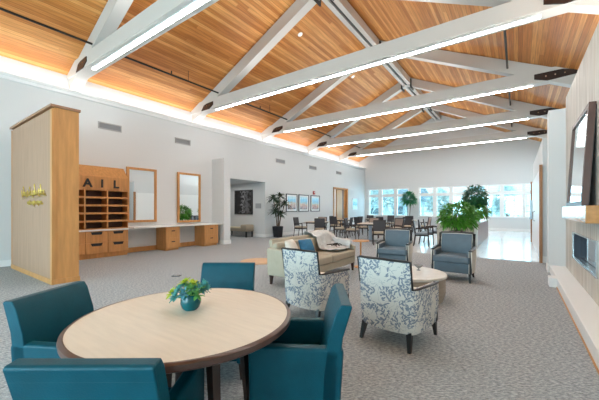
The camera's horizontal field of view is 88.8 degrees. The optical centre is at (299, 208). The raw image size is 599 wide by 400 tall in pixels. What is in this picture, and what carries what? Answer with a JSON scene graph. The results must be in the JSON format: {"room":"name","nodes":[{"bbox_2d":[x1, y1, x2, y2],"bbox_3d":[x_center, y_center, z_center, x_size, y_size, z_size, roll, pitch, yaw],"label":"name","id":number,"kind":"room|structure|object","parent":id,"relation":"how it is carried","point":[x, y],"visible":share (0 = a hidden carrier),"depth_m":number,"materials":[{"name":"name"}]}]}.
{"room":"community lounge","nodes":[
{"label":"community lounge","id":0,"kind":"room"},
{"bbox_2d":[0,56,364,260],"bbox_3d":[-2.757,-1.350,13.089,1.500,5.400,27.100,0,0,36],"label":"wall","id":1,"kind":"structure","parent":0,"point":[145,141],"depth_m":10.73,"materials":[{"name":"white paint"}]},
{"bbox_2d":[98,121,121,132],"bbox_3d":[-5.585,-2.420,9.026,0.020,0.200,0.640,0,0,36],"label":"air vent","id":2,"kind":"object","parent":1,"relation":"in","point":[102,125],"visible":1,"depth_m":9.02,"materials":[{"name":"grey metal"}]},
{"bbox_2d":[99,122,120,130],"bbox_3d":[-5.586,-2.420,9.027,0.016,0.140,0.580,0,0,36],"label":"grille","id":3,"kind":"object","parent":2,"relation":"attached to","point":[102,125],"depth_m":9.01,"materials":[{"name":"grey"}]},
{"bbox_2d":[126,167,156,222],"bbox_3d":[-5.023,-0.440,9.761,0.060,1.720,0.950,0,0,36],"label":"wall mirror","id":4,"kind":"object","parent":1,"relation":"attached to","point":[142,182],"visible":0.86,"depth_m":9.77,"materials":[{"name":"brown wood"}]},
{"bbox_2d":[0,227,352,266],"bbox_3d":[-3.807,1.275,13.839,4.120,0.150,27.100,0,0,36],"label":"baseboard","id":5,"kind":"structure","parent":1,"relation":"attached to","point":[3,263],"depth_m":14.80,"materials":[{"name":"white wood"}]},
{"bbox_2d":[0,71,365,169],"bbox_3d":[-2.904,-3.125,13.194,0.580,0.150,27.100,0,0,36],"label":"trim","id":6,"kind":"structure","parent":1,"relation":"attached to","point":[4,75],"depth_m":9.60,"materials":[{"name":"white"}]},
{"bbox_2d":[175,137,190,145],"bbox_3d":[-4.184,-2.420,10.987,0.020,0.200,0.620,0,0,36],"label":"air vent","id":7,"kind":"object","parent":1,"relation":"in","point":[177,140],"visible":1,"depth_m":10.99,"materials":[{"name":"grey metal"}]},
{"bbox_2d":[176,138,189,144],"bbox_3d":[-4.186,-2.420,10.988,0.016,0.140,0.560,0,0,36],"label":"grille","id":8,"kind":"object","parent":7,"relation":"attached to","point":[178,140],"depth_m":10.99,"materials":[{"name":"grey metal"}]},
{"bbox_2d":[177,172,200,222],"bbox_3d":[-4.023,-0.410,11.161,0.060,1.780,0.950,0,0,36],"label":"wall mirror","id":9,"kind":"object","parent":1,"relation":"attached to","point":[188,184],"visible":1,"depth_m":11.13,"materials":[{"name":"brown wood"}]},
{"bbox_2d":[276,158,284,163],"bbox_3d":[-0.959,-2.420,15.504,0.020,0.200,0.720,0,0,36],"label":"air vent","id":10,"kind":"object","parent":1,"relation":"in","point":[277,160],"visible":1,"depth_m":15.49,"materials":[{"name":"grey metal"}]},
{"bbox_2d":[286,194,296,211],"bbox_3d":[-0.410,-0.325,16.255,0.040,0.950,0.980,0,0,36],"label":"framed print","id":11,"kind":"object","parent":1,"relation":"attached to","point":[291,199],"visible":0.9,"depth_m":16.23,"materials":[{"name":"grey"}]},
{"bbox_2d":[298,194,308,211],"bbox_3d":[0.240,-0.325,17.166,0.040,0.950,0.980,0,0,36],"label":"framed print","id":12,"kind":"object","parent":1,"relation":"attached to","point":[303,200],"visible":1,"depth_m":17.14,"materials":[{"name":"grey"}]},
{"bbox_2d":[310,195,319,211],"bbox_3d":[0.938,-0.325,18.143,0.040,0.950,0.980,0,0,36],"label":"framed print","id":13,"kind":"object","parent":1,"relation":"attached to","point":[314,200],"visible":1,"depth_m":18.07,"materials":[{"name":"grey"}]},
{"bbox_2d":[333,187,347,228],"bbox_3d":[2.693,-0.040,20.859,0.340,2.780,2.080,0,0,36],"label":"door","id":14,"kind":"structure","parent":1,"relation":"in","point":[340,195],"depth_m":20.93,"materials":[{"name":"brown wood"}]},
{"bbox_2d":[352,198,357,208],"bbox_3d":[4.084,-0.370,22.550,0.040,0.800,0.850,0,0,36],"label":"framed print","id":15,"kind":"object","parent":1,"relation":"attached to","point":[354,201],"visible":1,"depth_m":22.48,"materials":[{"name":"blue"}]},
{"bbox_2d":[0,0,431,161],"bbox_3d":[-0.865,-5.130,11.738,6.150,3.041,27.700,0,0,36],"label":"ceiling","id":16,"kind":"structure","parent":0,"point":[208,45],"depth_m":9.76,"materials":[{"name":"brown wood"}]},
{"bbox_2d":[0,7,377,154],"bbox_3d":[-1.837,-4.307,12.432,0.056,0.371,27.100,0,0,36],"label":"pipe","id":17,"kind":"object","parent":16,"relation":"attached to","point":[2,9],"visible":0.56,"depth_m":8.57,"materials":[{"name":"black metal"}]},
{"bbox_2d":[322,0,440,120],"bbox_3d":[1.638,-6.220,9.951,0.400,0.300,27.100,0,0,36],"label":"ridge beam","id":18,"kind":"structure","parent":16,"relation":"attached to","point":[342,9],"depth_m":10.71,"materials":[{"name":"grey paint"}]},
{"bbox_2d":[230,179,258,183],"bbox_3d":[-3.897,-1.340,14.763,3.300,0.120,2.900,0,0,36],"label":"ceiling","id":19,"kind":"structure","parent":0,"point":[231,180],"depth_m":14.78,"materials":[{"name":"white paint"}]},
{"bbox_2d":[230,182,259,233],"bbox_3d":[-3.897,0.000,14.763,3.300,2.700,2.900,0,0,36],"label":"wall","id":20,"kind":"structure","parent":0,"point":[237,220],"depth_m":15.24,"materials":[{"name":"white paint"}]},
{"bbox_2d":[234,190,252,214],"bbox_3d":[-2.816,-0.340,15.373,1.250,1.220,0.050,0,0,36],"label":"framed print","id":21,"kind":"object","parent":20,"relation":"attached to","point":[243,199],"visible":1,"depth_m":15.37,"materials":[{"name":"black paper"}]},
{"bbox_2d":[0,226,598,399],"bbox_3d":[0.498,1.450,10.764,14.700,0.200,27.100,0,0,36],"label":"floor","id":22,"kind":"structure","parent":0,"point":[505,334],"depth_m":3.52,"materials":[{"name":"carpet"}]},
{"bbox_2d":[9,103,80,284],"bbox_3d":[-5.377,-0.258,6.383,2.750,3.215,0.460,0,0,36],"label":"partition wall","id":23,"kind":"structure","parent":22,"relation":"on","point":[44,144],"depth_m":5.72,"materials":[{"name":"brown wood"}]},
{"bbox_2d":[3,281,93,361],"bbox_3d":[-1.343,0.932,1.917,0.574,0.836,0.496,0,0,7],"label":"armchair","id":24,"kind":"object","parent":22,"relation":"on","point":[36,321],"visible":0.35,"depth_m":1.81,"materials":[{"name":"leather"}]},
{"bbox_2d":[3,358,203,399],"bbox_3d":[-0.727,0.932,1.287,0.496,0.836,0.574,0,0,-1],"label":"armchair","id":25,"kind":"object","parent":22,"relation":"on","point":[27,378],"visible":0.84,"depth_m":1.02,"materials":[{"name":"leather"}]},
{"bbox_2d":[79,164,128,259],"bbox_3d":[-5.709,0.070,8.482,0.450,2.560,1.690,0,0,36],"label":"shelf unit","id":26,"kind":"object","parent":22,"relation":"on","point":[103,191],"visible":0.7,"depth_m":8.59,"materials":[{"name":"brown wood"}]},
{"bbox_2d":[79,164,127,189],"bbox_3d":[-5.721,-0.880,8.490,0.420,0.660,1.670,0,0,36],"label":"sign panel","id":27,"kind":"object","parent":26,"relation":"attached to","point":[90,177],"depth_m":8.53,"materials":[{"name":"brown wood"}]},
{"bbox_2d":[156,226,179,250],"bbox_3d":[-4.365,0.966,10.183,0.600,0.768,0.500,0,0,36],"label":"drawer pedestal","id":28,"kind":"object","parent":22,"relation":"on","point":[167,238],"visible":0.98,"depth_m":10.00,"materials":[{"name":"brown wood"}]},
{"bbox_2d":[56,288,290,399],"bbox_3d":[-0.648,0.980,1.777,1.198,0.741,1.198,0,0,36],"label":"round table","id":29,"kind":"object","parent":22,"relation":"on","point":[228,324],"visible":0.84,"depth_m":1.56,"materials":[{"name":"beige laminate"}]},
{"bbox_2d":[166,277,210,310],"bbox_3d":[-0.666,0.512,1.856,0.250,0.194,0.247,0,0,36],"label":"potted plant","id":30,"kind":"object","parent":29,"relation":"on","point":[190,300],"visible":1,"depth_m":1.82,"materials":[{"name":"green plant"}]},
{"bbox_2d":[127,223,222,252],"bbox_3d":[-4.145,0.945,10.492,0.660,0.810,3.300,0,0,36],"label":"countertop","id":31,"kind":"structure","parent":22,"relation":"on","point":[183,244],"depth_m":10.02,"materials":[{"name":"white"}]},
{"bbox_2d":[128,223,222,228],"bbox_3d":[-4.145,0.560,10.492,0.660,0.040,3.300,0,0,36],"label":"countertop","id":32,"kind":"structure","parent":31,"relation":"on","point":[196,224],"depth_m":10.02,"materials":[{"name":"white stone"}]},
{"bbox_2d":[195,225,217,245],"bbox_3d":[-3.471,0.966,11.436,0.600,0.768,0.620,0,0,36],"label":"drawer pedestal","id":33,"kind":"object","parent":22,"relation":"on","point":[205,235],"visible":0.98,"depth_m":11.22,"materials":[{"name":"brown wood"}]},
{"bbox_2d":[200,262,254,379],"bbox_3d":[-0.680,0.932,2.688,0.496,0.836,0.574,0,0,1],"label":"armchair","id":34,"kind":"object","parent":22,"relation":"on","point":[236,275],"visible":0.26,"depth_m":2.87,"materials":[{"name":"leather"}]},
{"bbox_2d":[230,224,253,236],"bbox_3d":[-2.992,1.050,15.100,1.580,0.600,0.540,0,0,36],"label":"bench","id":35,"kind":"object","parent":22,"relation":"on","point":[245,228],"visible":0.89,"depth_m":14.70,"materials":[{"name":"beige fabric"}]},
{"bbox_2d":[240,258,266,264],"bbox_3d":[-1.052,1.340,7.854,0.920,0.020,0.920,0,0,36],"label":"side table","id":36,"kind":"object","parent":22,"relation":"on","point":[258,261],"visible":0.51,"depth_m":7.90,"materials":[{"name":"beige wood"}]},
{"bbox_2d":[267,192,292,237],"bbox_3d":[-0.990,0.267,14.618,0.835,2.167,1.543,0,0,36],"label":"dracaena","id":37,"kind":"object","parent":22,"relation":"on","point":[277,230],"visible":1,"depth_m":14.53,"materials":[{"name":"green plant"}]},
{"bbox_2d":[272,226,282,237],"bbox_3d":[-1.039,1.090,14.652,0.378,0.520,0.378,0,0,36],"label":"pot","id":38,"kind":"object","parent":37,"relation":"attached to","point":[277,230],"depth_m":14.53,"materials":[{"name":"black ceramic"}]},
{"bbox_2d":[248,283,351,399],"bbox_3d":[0.007,0.932,1.891,0.574,0.836,0.496,0,0,3],"label":"armchair","id":39,"kind":"object","parent":22,"relation":"on","point":[305,362],"visible":0.88,"depth_m":1.65,"materials":[{"name":"leather"}]},
{"bbox_2d":[270,343,318,344],"bbox_3d":[-0.070,0.960,1.895,0.420,0.120,0.376,0,0,3],"label":"seat cushion","id":40,"kind":"object","parent":39,"relation":"on","point":[270,343],"depth_m":2.05,"materials":[{"name":"teal leather"}]},
{"bbox_2d":[293,217,306,235],"bbox_3d":[0.033,0.881,15.150,0.562,0.943,0.514,0,0,33],"label":"dining chair","id":41,"kind":"object","parent":22,"relation":"on","point":[295,219],"visible":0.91,"depth_m":15.07,"materials":[{"name":"beige"}]},
{"bbox_2d":[267,234,355,283],"bbox_3d":[0.322,0.950,6.135,0.807,0.800,2.120,0,0,36],"label":"sofa","id":42,"kind":"object","parent":22,"relation":"on","point":[328,259],"visible":0.55,"depth_m":5.79,"materials":[{"name":"beige fabric"}]},
{"bbox_2d":[273,239,303,249],"bbox_3d":[-0.172,0.760,5.894,0.130,0.300,0.963,0,0,36],"label":"cushion","id":43,"kind":"object","parent":42,"relation":"on","point":[277,244],"depth_m":5.62,"materials":[{"name":"beige fabric"}]},
{"bbox_2d":[285,239,297,248],"bbox_3d":[-0.133,0.715,5.526,0.212,0.317,0.345,0,0,19],"label":"cushion","id":44,"kind":"object","parent":42,"relation":"on","point":[290,243],"visible":0.46,"depth_m":5.43,"materials":[{"name":"beige fabric"}]},
{"bbox_2d":[298,239,314,250],"bbox_3d":[0.141,0.725,5.773,0.321,0.298,0.211,0,0,-40],"label":"cushion","id":45,"kind":"object","parent":42,"relation":"on","point":[306,244],"visible":0.65,"depth_m":5.70,"materials":[{"name":"blue fabric"}]},
{"bbox_2d":[305,237,321,250],"bbox_3d":[0.390,0.760,6.681,0.130,0.300,0.963,0,0,36],"label":"cushion","id":46,"kind":"object","parent":42,"relation":"on","point":[314,240],"depth_m":6.50,"materials":[{"name":"blue fabric"}]},
{"bbox_2d":[318,254,331,265],"bbox_3d":[0.076,0.965,5.716,0.720,0.150,0.963,0,0,36],"label":"seat cushion","id":47,"kind":"object","parent":42,"relation":"on","point":[324,259],"depth_m":5.73,"materials":[{"name":"beige fabric"}]},
{"bbox_2d":[303,229,352,250],"bbox_3d":[0.644,0.683,6.684,0.829,0.435,0.908,0,0,36],"label":"throw blanket","id":48,"kind":"object","parent":42,"relation":"on","point":[326,240],"visible":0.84,"depth_m":6.62,"materials":[{"name":"beige fabric"}]},
{"bbox_2d":[317,249,353,261],"bbox_3d":[0.638,0.965,6.503,0.720,0.150,0.963,0,0,36],"label":"seat cushion","id":49,"kind":"object","parent":42,"relation":"on","point":[346,254],"depth_m":6.31,"materials":[{"name":"beige fabric"}]},
{"bbox_2d":[281,247,349,316],"bbox_3d":[0.192,0.910,3.923,0.666,0.879,0.752,0,0,41],"label":"patterned armchair","id":50,"kind":"object","parent":22,"relation":"on","point":[306,287],"visible":0.94,"depth_m":3.64,"materials":[{"name":"grey fabric"}]},
{"bbox_2d":[314,218,325,229],"bbox_3d":[0.924,0.881,13.749,0.514,0.943,0.562,0,0,9],"label":"dining chair","id":51,"kind":"object","parent":22,"relation":"on","point":[319,223],"visible":0.88,"depth_m":13.52,"materials":[{"name":"black fabric"}]},
{"bbox_2d":[329,216,340,226],"bbox_3d":[1.970,0.881,16.869,0.514,0.943,0.562,0,0,36],"label":"dining chair","id":52,"kind":"object","parent":22,"relation":"on","point":[333,220],"visible":0.8,"depth_m":16.70,"materials":[{"name":"black"}]},
{"bbox_2d":[334,218,347,237],"bbox_3d":[1.941,0.881,14.290,0.562,0.943,0.514,0,0,19],"label":"dining chair","id":53,"kind":"object","parent":22,"relation":"on","point":[336,228],"visible":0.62,"depth_m":14.14,"materials":[{"name":"black"}]},
{"bbox_2d":[340,217,352,235],"bbox_3d":[2.312,0.881,15.067,0.562,0.943,0.514,0,0,24],"label":"dining chair","id":54,"kind":"object","parent":22,"relation":"on","point":[351,218],"visible":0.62,"depth_m":14.99,"materials":[{"name":"black"}]},
{"bbox_2d":[344,218,358,238],"bbox_3d":[2.281,0.881,13.480,0.562,0.943,0.514,0,0,27],"label":"dining chair","id":55,"kind":"object","parent":22,"relation":"on","point":[347,225],"visible":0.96,"depth_m":13.38,"materials":[{"name":"black"}]},
{"bbox_2d":[354,217,367,235],"bbox_3d":[3.094,0.881,15.457,0.562,0.943,0.514,0,0,-22],"label":"dining chair","id":56,"kind":"object","parent":22,"relation":"on","point":[356,219],"visible":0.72,"depth_m":15.33,"materials":[{"name":"black"}]},
{"bbox_2d":[353,239,368,267],"bbox_3d":[1.422,1.038,7.119,0.400,0.625,0.400,0,0,36],"label":"side table","id":57,"kind":"object","parent":22,"relation":"on","point":[355,240],"visible":0.56,"depth_m":7.05,"materials":[{"name":"brown wood"}]},
{"bbox_2d":[357,222,377,240],"bbox_3d":[3.026,0.975,13.014,0.900,0.750,0.900,0,0,28],"label":"dining table","id":58,"kind":"object","parent":22,"relation":"on","point":[370,225],"visible":0.65,"depth_m":12.88,"materials":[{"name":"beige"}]},
{"bbox_2d":[368,218,378,237],"bbox_3d":[3.401,0.881,14.069,0.514,0.943,0.562,0,0,19],"label":"dining chair","id":59,"kind":"object","parent":22,"relation":"on","point":[370,219],"visible":0.38,"depth_m":14.29,"materials":[{"name":"black"}]},
{"bbox_2d":[372,220,385,244],"bbox_3d":[3.005,0.881,11.587,0.514,0.943,0.562,0,0,9],"label":"dining chair","id":60,"kind":"object","parent":22,"relation":"on","point":[378,225],"visible":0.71,"depth_m":11.37,"materials":[{"name":"black"}]},
{"bbox_2d":[376,217,389,227],"bbox_3d":[4.364,0.881,16.021,0.562,0.943,0.514,0,0,-36],"label":"dining chair","id":61,"kind":"object","parent":22,"relation":"on","point":[380,218],"visible":0.34,"depth_m":15.88,"materials":[{"name":"black"}]},
{"bbox_2d":[386,215,394,224],"bbox_3d":[5.779,0.881,19.622,0.514,0.943,0.562,0,0,36],"label":"dining chair","id":62,"kind":"object","parent":22,"relation":"on","point":[390,218],"visible":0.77,"depth_m":19.76,"materials":[{"name":"black"}]},
{"bbox_2d":[376,228,412,261],"bbox_3d":[2.200,0.901,7.046,0.736,0.897,0.747,0,0,29],"label":"armchair","id":63,"kind":"object","parent":22,"relation":"on","point":[396,243],"visible":0.94,"depth_m":7.10,"materials":[{"name":"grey fabric"}]},
{"bbox_2d":[378,246,406,255],"bbox_3d":[2.163,0.948,6.978,0.630,0.135,0.590,0,0,29],"label":"seat cushion","id":64,"kind":"object","parent":63,"relation":"on","point":[382,250],"depth_m":6.78,"materials":[{"name":"blue fabric"}]},
{"bbox_2d":[357,255,438,353],"bbox_3d":[1.029,0.910,3.240,0.666,0.879,0.752,0,0,44],"label":"patterned armchair","id":65,"kind":"object","parent":22,"relation":"on","point":[390,301],"visible":1,"depth_m":2.97,"materials":[{"name":"fabric"}]},
{"bbox_2d":[391,218,404,227],"bbox_3d":[4.550,0.881,14.174,0.514,0.943,0.562,0,0,-1],"label":"dining chair","id":66,"kind":"object","parent":22,"relation":"on","point":[398,221],"visible":0.46,"depth_m":13.93,"materials":[{"name":"black"}]},
{"bbox_2d":[403,217,411,229],"bbox_3d":[5.601,0.881,15.999,0.514,0.943,0.562,0,0,12],"label":"dining chair","id":67,"kind":"object","parent":22,"relation":"on","point":[408,220],"visible":0.55,"depth_m":15.77,"materials":[{"name":"black"}]},
{"bbox_2d":[400,191,417,228],"bbox_3d":[7.561,0.052,21.150,1.250,2.596,1.284,0,0,36],"label":"indoor tree","id":68,"kind":"object","parent":22,"relation":"on","point":[404,199],"visible":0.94,"depth_m":20.97,"materials":[{"name":"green plant"}]},
{"bbox_2d":[412,220,428,246],"bbox_3d":[4.460,0.881,11.247,0.562,0.943,0.514,0,0,24],"label":"dining chair","id":69,"kind":"object","parent":22,"relation":"on","point":[414,226],"visible":0.98,"depth_m":11.10,"materials":[{"name":"grey"}]},
{"bbox_2d":[418,217,431,231],"bbox_3d":[6.586,0.881,16.060,0.562,0.943,0.514,0,0,41],"label":"dining chair","id":70,"kind":"object","parent":22,"relation":"on","point":[429,218],"visible":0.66,"depth_m":15.96,"materials":[{"name":"black"}]},
{"bbox_2d":[418,219,433,244],"bbox_3d":[4.896,0.881,11.857,0.562,0.943,0.514,0,0,24],"label":"dining chair","id":71,"kind":"object","parent":22,"relation":"on","point":[430,232],"visible":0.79,"depth_m":11.70,"materials":[{"name":"black"}]},
{"bbox_2d":[412,266,446,303],"bbox_3d":[1.681,1.160,4.747,1.100,0.380,1.100,0,0,36],"label":"table","id":72,"kind":"object","parent":22,"relation":"on","point":[426,275],"visible":0.32,"depth_m":4.40,"materials":[{"name":"wood"}]},
{"bbox_2d":[423,219,436,241],"bbox_3d":[5.331,0.881,12.468,0.562,0.943,0.514,0,0,24],"label":"dining chair","id":73,"kind":"object","parent":22,"relation":"on","point":[434,231],"visible":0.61,"depth_m":12.28,"materials":[{"name":"black"}]},
{"bbox_2d":[431,231,475,283],"bbox_3d":[3.037,0.901,6.007,0.736,0.897,0.747,0,0,37],"label":"armchair","id":74,"kind":"object","parent":22,"relation":"on","point":[455,252],"visible":1,"depth_m":5.93,"materials":[{"name":"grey fabric"}]},
{"bbox_2d":[433,252,469,264],"bbox_3d":[2.990,0.948,5.944,0.630,0.135,0.590,0,0,37],"label":"seat cushion","id":75,"kind":"object","parent":74,"relation":"on","point":[446,258],"depth_m":5.78,"materials":[{"name":"blue fabric"}]},
{"bbox_2d":[435,200,481,231],"bbox_3d":[5.441,0.516,10.546,1.456,1.668,1.437,0,0,-10],"label":"potted plant","id":76,"kind":"object","parent":22,"relation":"on","point":[446,219],"visible":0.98,"depth_m":10.25,"materials":[{"name":"green plant"}]},
{"bbox_2d":[437,219,488,247],"bbox_3d":[7.128,0.860,13.114,1.360,0.980,5.030,0,0,36],"label":"wall","id":77,"kind":"structure","parent":22,"relation":"on","point":[481,233],"depth_m":11.44,"materials":[{"name":"white paint"}]},
{"bbox_2d":[458,184,491,222],"bbox_3d":[6.974,-0.222,12.115,1.168,1.521,1.317,0,0,2],"label":"potted plant","id":78,"kind":"object","parent":77,"relation":"on","point":[480,200],"visible":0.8,"depth_m":11.90,"materials":[{"name":"green plant"}]},
{"bbox_2d":[547,108,565,265],"bbox_3d":[5.606,-0.375,6.534,0.470,3.450,0.350,0,0,36],"label":"wall pier","id":79,"kind":"object","parent":22,"relation":"on","point":[556,119],"visible":0.5,"depth_m":6.45,"materials":[{"name":"white paint"}]},
{"bbox_2d":[556,287,598,373],"bbox_3d":[1.117,1.341,0.634,0.010,0.018,11.330,0,0,36],"label":"trim","id":80,"kind":"structure","parent":22,"relation":"on","point":[584,343],"depth_m":3.17,"materials":[{"name":"brown wood"}]},
{"bbox_2d":[359,115,540,228],"bbox_3d":[9.639,-2.675,21.071,12.400,8.050,0.300,0,0,36],"label":"wall","id":81,"kind":"structure","parent":0,"point":[505,161],"depth_m":20.50,"materials":[{"name":"white paint"}]},
{"bbox_2d":[368,188,408,216],"bbox_3d":[6.672,-0.500,23.067,3.210,2.100,0.220,0,0,36],"label":"window","id":82,"kind":"structure","parent":81,"relation":"in","point":[380,195],"depth_m":23.27,"materials":[{"name":"white"}]},
{"bbox_2d":[390,225,530,231],"bbox_3d":[9.546,1.275,20.941,11.800,0.150,0.020,0,0,36],"label":"baseboard","id":83,"kind":"structure","parent":81,"relation":"attached to","point":[490,229],"depth_m":18.74,"materials":[{"name":"white"}]},
{"bbox_2d":[418,183,530,217],"bbox_3d":[11.331,-0.500,19.741,7.060,2.100,0.220,0,0,36],"label":"window","id":84,"kind":"structure","parent":81,"relation":"in","point":[523,191],"depth_m":19.32,"materials":[{"name":"white"}]},
{"bbox_2d":[347,0,598,141],"bbox_3d":[4.181,-5.106,8.135,6.250,3.088,27.700,0,0,36],"label":"ceiling","id":85,"kind":"structure","parent":0,"point":[563,40],"depth_m":8.97,"materials":[{"name":"brown wood"}]},
{"bbox_2d":[67,0,218,91],"bbox_3d":[-1.623,-4.881,5.300,11.800,3.197,0.480,0,0,36],"label":"roof truss","id":86,"kind":"object","parent":85,"relation":"attached to","point":[111,44],"visible":0.96,"depth_m":6.96,"materials":[{"name":"grey paint"}]},
{"bbox_2d":[93,0,207,69],"bbox_3d":[-1.557,-3.629,5.253,9.320,0.014,0.064,0,0,36],"label":"diffuser","id":87,"kind":"object","parent":86,"relation":"attached to","point":[194,5],"depth_m":6.27,"materials":[{"name":"white"}]},
{"bbox_2d":[191,0,598,122],"bbox_3d":[0.690,-4.881,8.539,11.800,3.197,0.480,0,0,36],"label":"roof truss","id":88,"kind":"object","parent":85,"relation":"attached to","point":[503,15],"visible":0.98,"depth_m":7.52,"materials":[{"name":"grey paint"}]},
{"bbox_2d":[216,16,539,109],"bbox_3d":[0.755,-3.629,8.492,9.320,0.014,0.064,0,0,36],"label":"diffuser","id":89,"kind":"object","parent":88,"relation":"attached to","point":[531,18],"depth_m":7.32,"materials":[{"name":"white"}]},
{"bbox_2d":[261,41,577,141],"bbox_3d":[3.015,-4.881,11.794,11.800,3.197,0.480,0,0,36],"label":"roof truss","id":90,"kind":"object","parent":85,"relation":"attached to","point":[520,75],"visible":0.75,"depth_m":10.28,"materials":[{"name":"grey paint"}]},
{"bbox_2d":[286,86,531,131],"bbox_3d":[3.080,-3.629,11.747,9.320,0.014,0.064,0,0,36],"label":"diffuser","id":91,"kind":"object","parent":90,"relation":"attached to","point":[521,87],"depth_m":10.90,"materials":[{"name":"white"}]},
{"bbox_2d":[307,78,556,153],"bbox_3d":[5.368,-4.881,15.090,11.800,3.197,0.480,0,0,36],"label":"roof truss","id":92,"kind":"object","parent":85,"relation":"attached to","point":[519,110],"visible":0.76,"depth_m":14.29,"materials":[{"name":"grey paint"}]},
{"bbox_2d":[328,119,526,146],"bbox_3d":[5.433,-3.629,15.043,9.320,0.014,0.064,0,0,36],"label":"diffuser","id":93,"kind":"object","parent":92,"relation":"attached to","point":[516,119],"depth_m":14.40,"materials":[{"name":"white plastic"}]},
{"bbox_2d":[339,104,546,161],"bbox_3d":[7.693,-4.881,18.345,11.800,3.197,0.480,0,0,36],"label":"roof truss","id":94,"kind":"object","parent":85,"relation":"attached to","point":[518,131],"visible":0.8,"depth_m":17.59,"materials":[{"name":"grey paint"}]},
{"bbox_2d":[362,138,521,155],"bbox_3d":[7.758,-3.629,18.299,9.320,0.014,0.064,0,0,36],"label":"diffuser","id":95,"kind":"object","parent":94,"relation":"attached to","point":[512,138],"depth_m":17.75,"materials":[{"name":"white plastic"}]},
{"bbox_2d":[503,30,511,126],"bbox_3d":[5.048,-4.386,7.516,0.056,0.288,27.100,0,0,36],"label":"pipe","id":96,"kind":"object","parent":85,"relation":"attached to","point":[504,31],"visible":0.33,"depth_m":8.42,"materials":[{"name":"black metal"}]},
{"bbox_2d":[533,138,546,256],"bbox_3d":[8.252,-0.215,9.836,1.000,3.130,6.000,0,0,36],"label":"wall","id":97,"kind":"structure","parent":0,"point":[541,157],"depth_m":7.66,"materials":[{"name":"white paint"}]},
{"bbox_2d":[529,165,542,262],"bbox_3d":[7.809,0.120,10.127,0.180,2.460,6.080,0,0,36],"label":"door","id":98,"kind":"structure","parent":97,"relation":"in","point":[536,202],"depth_m":8.96,"materials":[{"name":"white"}]},
{"bbox_2d":[566,22,598,305],"bbox_3d":[1.870,-0.480,1.061,0.190,3.660,12.900,0,0,36],"label":"wall","id":99,"kind":"structure","parent":0,"point":[584,89],"depth_m":4.45,"materials":[{"name":"white paint"}]},
{"bbox_2d":[543,256,548,271],"bbox_3d":[6.094,1.270,6.830,1.020,0.160,1.440,0,0,36],"label":"baseboard","id":100,"kind":"structure","parent":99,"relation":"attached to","point":[544,258],"depth_m":7.21,"materials":[{"name":"white"}]},
{"bbox_2d":[548,265,598,368],"bbox_3d":[1.642,1.272,1.224,0.370,0.156,12.900,0,0,36],"label":"hearth","id":101,"kind":"object","parent":99,"relation":"attached to","point":[584,310],"depth_m":3.83,"materials":[{"name":"white stone"}]},
{"bbox_2d":[562,205,598,223],"bbox_3d":[3.952,0.062,4.305,0.190,0.204,2.200,0,0,36],"label":"mantel shelf","id":102,"kind":"object","parent":99,"relation":"attached to","point":[589,214],"visible":1,"depth_m":3.61,"materials":[{"name":"white stone"}]},
{"bbox_2d":[566,101,596,205],"bbox_3d":[4.115,-0.701,4.496,0.152,1.322,1.500,0,0,36],"label":"leaning mirror","id":103,"kind":"object","parent":102,"relation":"on","point":[583,130],"visible":0.95,"depth_m":4.19,"materials":[{"name":"brown mirror"}]},
{"bbox_2d":[572,231,597,278],"bbox_3d":[4.341,0.635,4.599,0.140,0.470,2.070,0,0,36],"label":"linear fireplace","id":104,"kind":"object","parent":99,"relation":"attached to","point":[584,249],"visible":0.88,"depth_m":4.80,"materials":[{"name":"brushed steel"},{"name":"dark glass"},{"name":"black metal"}]},
{"label":"outside","id":105,"kind":"structure","parent":0,"visible":0},
{"bbox_3d":[32.804,1.900,45.940,120.000,0.100,67.100,0,0,36],"label":"ground","id":106,"kind":"structure","parent":105,"visible":0},
{"bbox_2d":[370,190,398,213],"bbox_3d":[11.089,-0.817,41.134,4.435,5.344,4.680,0,0,36],"label":"tree","id":107,"kind":"object","parent":106,"relation":"on","point":[373,201],"visible":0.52,"depth_m":40.26,"materials":[{"name":"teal plant"}]},
{"bbox_2d":[370,189,429,214],"bbox_3d":[12.604,-0.850,59.811,23.000,5.400,10.000,0,0,36],"label":"building","id":108,"kind":"structure","parent":106,"relation":"on","point":[401,191],"depth_m":52.99,"materials":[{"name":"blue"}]},
{"bbox_2d":[424,188,455,214],"bbox_3d":[18.269,-0.444,39.687,3.985,4.601,4.043,0,0,36],"label":"tree","id":109,"kind":"object","parent":106,"relation":"on","point":[445,199],"visible":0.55,"depth_m":39.13,"materials":[{"name":"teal plant"}]},
{"bbox_2d":[370,205,528,215],"bbox_3d":[12.707,0.750,31.476,36.100,2.200,0.100,0,0,36],"label":"fence","id":110,"kind":"object","parent":106,"relation":"on","point":[518,211],"visible":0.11,"depth_m":31.44,"materials":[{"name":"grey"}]},
{"bbox_2d":[490,185,521,215],"bbox_3d":[21.344,-0.355,31.495,3.178,4.424,3.046,0,0,36],"label":"tree","id":111,"kind":"object","parent":106,"relation":"on","point":[513,200],"visible":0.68,"depth_m":30.80,"materials":[{"name":"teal plant"}]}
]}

